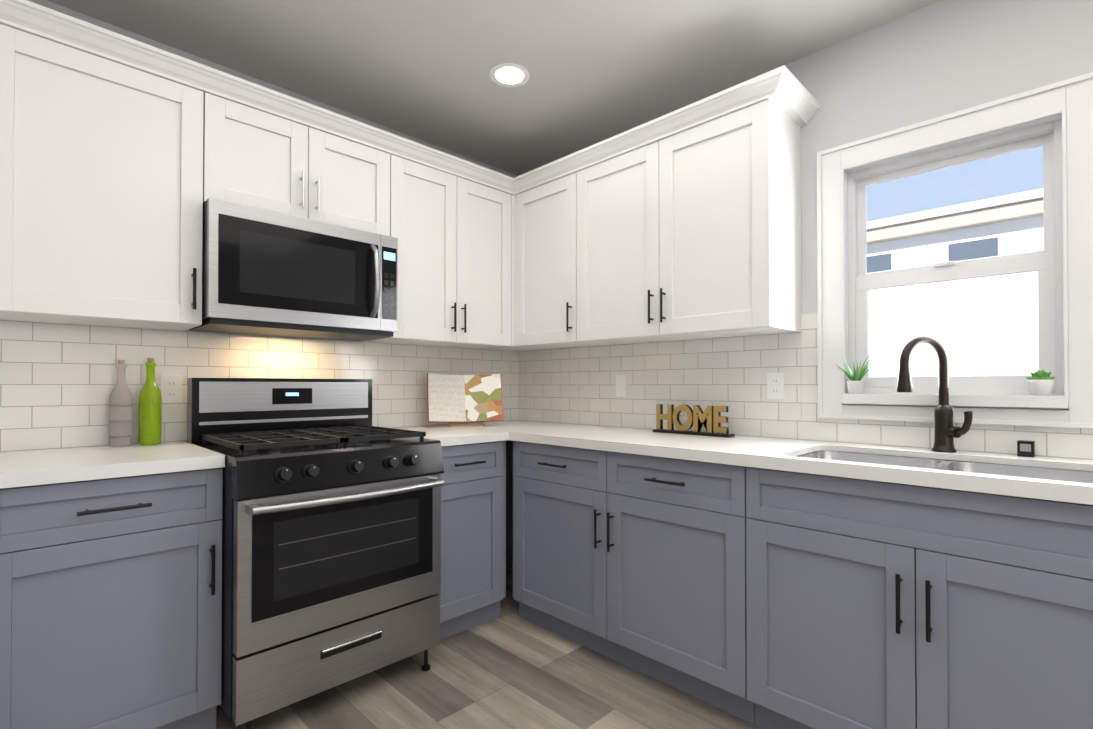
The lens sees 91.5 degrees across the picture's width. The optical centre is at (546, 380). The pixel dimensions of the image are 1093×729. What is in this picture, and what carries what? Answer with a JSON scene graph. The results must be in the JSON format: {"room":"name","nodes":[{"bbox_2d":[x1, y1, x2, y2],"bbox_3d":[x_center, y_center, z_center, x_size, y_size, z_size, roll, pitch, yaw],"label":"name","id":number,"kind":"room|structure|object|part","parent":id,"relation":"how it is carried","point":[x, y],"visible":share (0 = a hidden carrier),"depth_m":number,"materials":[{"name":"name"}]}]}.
{"room":"kitchen","nodes":[
{"label":"kitchen","id":0,"kind":"room"},
{"bbox_2d":[0,0,518,565],"bbox_3d":[-1.460,-0.091,2.376,3.750,2.565,0.150,1,-1,-45],"label":"wall","id":1,"kind":"structure","parent":0,"point":[362,120],"depth_m":2.58,"materials":[{"name":"grey paint"}]},
{"bbox_2d":[0,24,202,330],"bbox_3d":[-1.587,-0.651,1.893,0.571,0.885,0.362,1,-1,-45],"label":"upper cabinet","id":2,"kind":"object","parent":1,"relation":"attached to","point":[101,191],"visible":1,"depth_m":1.79,"materials":[{"name":"white wood"}]},
{"bbox_2d":[0,321,518,451],"bbox_3d":[-1.404,0.013,2.319,3.448,0.554,0.008,1,-1,-45],"label":"wall tiles","id":3,"kind":"structure","parent":1,"relation":"attached to","point":[57,383],"depth_m":2.17,"materials":[{"name":"white tile"}]},
{"bbox_2d":[161,375,181,402],"bbox_3d":[-1.534,0.035,2.179,0.072,0.116,0.007,1,-1,-45],"label":"electrical outlet","id":4,"kind":"object","parent":3,"relation":"attached to","point":[171,388],"visible":0.94,"depth_m":2.18,"materials":[{"name":"white plastic"}]},
{"bbox_2d":[0,0,519,195],"bbox_3d":[-0.945,-1.115,2.308,2.219,0.068,0.079,1,-1,-45],"label":"crown molding","id":5,"kind":"structure","parent":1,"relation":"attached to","point":[27,16],"depth_m":2.01,"materials":[{"name":"white wood"}]},
{"bbox_2d":[203,92,389,235],"bbox_3d":[-1.113,-0.877,2.366,0.762,0.423,0.362,1,-1,-45],"label":"upper cabinet","id":6,"kind":"object","parent":1,"relation":"attached to","point":[253,157],"visible":0.75,"depth_m":2.22,"materials":[{"name":"white wood"}]},
{"bbox_2d":[189,197,397,340],"bbox_3d":[-1.079,-0.435,2.328,0.760,0.458,0.456,1,-1,-45],"label":"microwave","id":7,"kind":"object","parent":6,"relation":"attached to","point":[268,272],"visible":0.96,"depth_m":2.16,"materials":[{"name":"silver metal"}]},
{"bbox_2d":[359,155,510,348],"bbox_3d":[-0.572,-0.641,2.903,0.761,0.885,0.362,1,-1,-45],"label":"upper cabinet","id":8,"kind":"object","parent":1,"relation":"attached to","point":[451,233],"visible":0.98,"depth_m":2.77,"materials":[{"name":"white wood"}]},
{"bbox_2d":[216,564,762,728],"bbox_3d":[0.356,1.222,0.539,3.750,0.095,5.300,1,-1,-45],"label":"floor","id":9,"kind":"structure","parent":0,"point":[509,668],"depth_m":2.02,"materials":[{"name":"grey wood"}]},
{"bbox_2d":[0,468,222,728],"bbox_3d":[-1.510,0.736,1.747,0.647,0.899,0.656,1,-1,-45],"label":"base cabinet","id":10,"kind":"object","parent":9,"relation":"on","point":[110,603],"visible":0.94,"depth_m":1.58,"materials":[{"name":"grey wood"}]},
{"bbox_2d":[187,378,444,728],"bbox_3d":[-0.922,0.590,2.160,0.762,1.200,0.766,1,-1,-45],"label":"range","id":11,"kind":"object","parent":9,"relation":"on","point":[331,536],"visible":0.94,"depth_m":1.93,"materials":[{"name":"silver metal"}]},
{"bbox_2d":[437,440,505,639],"bbox_3d":[-0.565,0.745,2.689,0.486,0.899,0.656,1,-1,-45],"label":"base cabinet","id":12,"kind":"object","parent":9,"relation":"on","point":[472,593],"visible":0.5,"depth_m":2.51,"materials":[{"name":"grey wood"}]},
{"bbox_2d":[513,441,754,723],"bbox_3d":[0.448,0.743,2.429,0.656,0.899,1.212,1,-1,-45],"label":"base cabinet","id":13,"kind":"object","parent":9,"relation":"on","point":[637,562],"visible":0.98,"depth_m":2.11,"materials":[{"name":"grey wood"}]},
{"bbox_2d":[395,420,1092,504],"bbox_3d":[0.629,0.358,1.926,1.097,0.222,3.410,1,-1,-45],"label":"countertop","id":14,"kind":"structure","parent":13,"relation":"on","point":[1035,481],"depth_m":1.84,"materials":[{"name":"white stone"}]},
{"bbox_2d":[427,373,503,426],"bbox_3d":[-0.456,0.108,2.985,0.418,0.294,0.167,0,-1,-18],"label":"cookbook stand","id":15,"kind":"object","parent":14,"relation":"on","point":[451,398],"visible":1,"depth_m":2.97,"materials":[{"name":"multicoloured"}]},
{"bbox_2d":[653,404,734,436],"bbox_3d":[0.681,0.183,2.498,0.060,0.138,0.395,1,-1,-45],"label":"home sign","id":16,"kind":"object","parent":14,"relation":"on","point":[711,418],"visible":1,"depth_m":2.48,"materials":[{"name":"gold"}]},
{"bbox_2d":[896,335,972,452],"bbox_3d":[1.324,0.044,1.812,0.197,0.402,0.196,1,-1,-45],"label":"faucet","id":17,"kind":"object","parent":14,"relation":"on","point":[946,432],"visible":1,"depth_m":1.82,"materials":[{"name":"black metal"}]},
{"bbox_2d":[1017,440,1034,456],"bbox_3d":[1.547,0.220,1.719,0.040,0.049,0.040,1,-1,-45],"label":"switch","id":18,"kind":"object","parent":14,"relation":"on","point":[1025,448],"visible":1,"depth_m":1.71,"materials":[{"name":"black plastic"}]},
{"bbox_2d":[746,467,1092,728],"bbox_3d":[1.214,0.735,1.660,0.656,0.899,0.955,1,-1,-45],"label":"base cabinet","id":19,"kind":"object","parent":9,"relation":"on","point":[870,604],"visible":0.85,"depth_m":1.46,"materials":[{"name":"grey wood"}]},
{"bbox_3d":[-1.213,0.724,0.432,0.833,0.899,1.876,1,-1,-45],"label":"base cabinet","id":20,"kind":"object","parent":9,"relation":"on","visible":0},
{"bbox_2d":[0,441,224,488],"bbox_3d":[-1.210,0.257,0.799,1.565,0.040,2.413,1,-1,-45],"label":"countertop","id":21,"kind":"structure","parent":20,"relation":"on","point":[36,467],"depth_m":1.65,"materials":[{"name":"white stone"}]},
{"bbox_2d":[108,360,132,446],"bbox_3d":[-1.603,0.085,2.007,0.073,0.324,0.073,1,-1,-45],"label":"clear bottle","id":22,"kind":"object","parent":21,"relation":"on","point":[120,421],"visible":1,"depth_m":1.98,"materials":[{"name":"white"}]},
{"bbox_2d":[138,358,161,444],"bbox_3d":[-1.539,0.080,2.070,0.075,0.335,0.075,1,-1,-45],"label":"bottle","id":23,"kind":"object","parent":21,"relation":"on","point":[150,414],"visible":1,"depth_m":2.05,"materials":[{"name":"green glass"}]},
{"bbox_2d":[47,0,939,175],"bbox_3d":[0.356,-1.441,0.564,3.750,0.100,5.300,1,-1,-45],"label":"ceiling","id":24,"kind":"structure","parent":0,"point":[600,70],"depth_m":2.22,"materials":[{"name":"grey paint"}]},
{"bbox_2d":[489,63,529,86],"bbox_3d":[-0.166,-1.371,2.399,0.184,0.004,0.184,1,-1,-45],"label":"recessed light","id":25,"kind":"object","parent":24,"relation":"in","point":[509,75],"visible":1,"depth_m":2.40,"materials":[{"name":"white plastic"}]},
{"bbox_2d":[519,0,1092,409],"bbox_3d":[1.632,-0.096,1.821,0.150,2.565,5.000,1,-1,-45],"label":"wall","id":26,"kind":"structure","parent":0,"point":[938,59],"depth_m":1.96,"materials":[{"name":"grey paint"}]},
{"bbox_2d":[482,172,610,350],"bbox_3d":[-0.029,-0.639,3.131,0.362,0.885,0.804,1,-1,-45],"label":"upper cabinet","id":27,"kind":"object","parent":26,"relation":"attached to","point":[544,267],"visible":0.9,"depth_m":2.93,"materials":[{"name":"white wood"}]},
{"bbox_2d":[512,65,799,192],"bbox_3d":[0.378,-1.113,2.495,0.079,0.068,1.470,1,-1,-45],"label":"crown molding","id":28,"kind":"structure","parent":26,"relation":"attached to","point":[786,91],"depth_m":2.30,"materials":[{"name":"white wood"}]},
{"bbox_2d":[577,83,819,344],"bbox_3d":[0.634,-0.675,2.465,0.362,0.945,1.072,1,-1,-45],"label":"upper cabinet","id":29,"kind":"object","parent":26,"relation":"attached to","point":[693,233],"depth_m":2.27,"materials":[{"name":"white wood"}]},
{"bbox_3d":[1.005,-1.117,2.138,0.303,0.068,0.079,1,-1,-45],"label":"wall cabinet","id":30,"kind":"part","parent":29,"relation":"part of","materials":[{"name":"white wood"}]},
{"bbox_2d":[519,313,1092,471],"bbox_3d":[1.085,0.005,2.257,0.008,0.570,3.592,1,-1,-45],"label":"wall tiles","id":31,"kind":"structure","parent":26,"relation":"attached to","point":[572,385],"depth_m":2.48,"materials":[{"name":"white tile"}]},
{"bbox_2d":[616,375,626,396],"bbox_3d":[0.409,0.030,2.924,0.008,0.116,0.072,1,-1,-45],"label":"light switch","id":32,"kind":"object","parent":31,"relation":"attached to","point":[621,385],"visible":1,"depth_m":2.92,"materials":[{"name":"white plastic"}]},
{"bbox_2d":[767,373,783,398],"bbox_3d":[1.001,0.024,2.330,0.007,0.116,0.072,1,-1,-45],"label":"electrical outlet","id":33,"kind":"object","parent":31,"relation":"attached to","point":[775,385],"visible":1,"depth_m":2.33,"materials":[{"name":"white plastic"}]},
{"bbox_2d":[841,393,1068,408],"bbox_3d":[1.427,0.070,1.919,0.089,0.040,0.659,1,-1,-45],"label":"window sill","id":34,"kind":"structure","parent":26,"relation":"attached to","point":[1040,401],"depth_m":1.83,"materials":[{"name":"white"}]},
{"bbox_2d":[837,355,874,393],"bbox_3d":[1.194,-0.027,2.088,0.160,0.157,0.182,1,-1,-45],"label":"spiky plant","id":35,"kind":"object","parent":34,"relation":"on","point":[855,384],"visible":0.96,"depth_m":2.08,"materials":[{"name":"green plant"}]},
{"bbox_2d":[1026,370,1054,394],"bbox_3d":[1.598,0.007,1.722,0.070,0.082,0.072,1,-1,-45],"label":"succulent plant","id":36,"kind":"object","parent":34,"relation":"on","point":[1041,382],"visible":1,"depth_m":1.70,"materials":[{"name":"green plant"}]},
{"bbox_2d":[817,72,1092,428],"bbox_3d":[1.459,-0.398,1.953,0.143,1.096,0.828,1,-1,-45],"label":"window unit","id":37,"kind":"structure","parent":26,"relation":"in","point":[1046,263],"depth_m":1.88,"materials":[{"name":"white plastic"}]},
{"label":"outside","id":38,"kind":"structure","parent":0,"visible":0},
{"bbox_2d":[867,188,1043,376],"bbox_3d":[6.308,-0.465,4.363,10.040,3.420,20.000,1,-1,-45],"label":"building","id":39,"kind":"structure","parent":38,"point":[946,237],"depth_m":6.64,"materials":[{"name":"white paint"}]}
]}

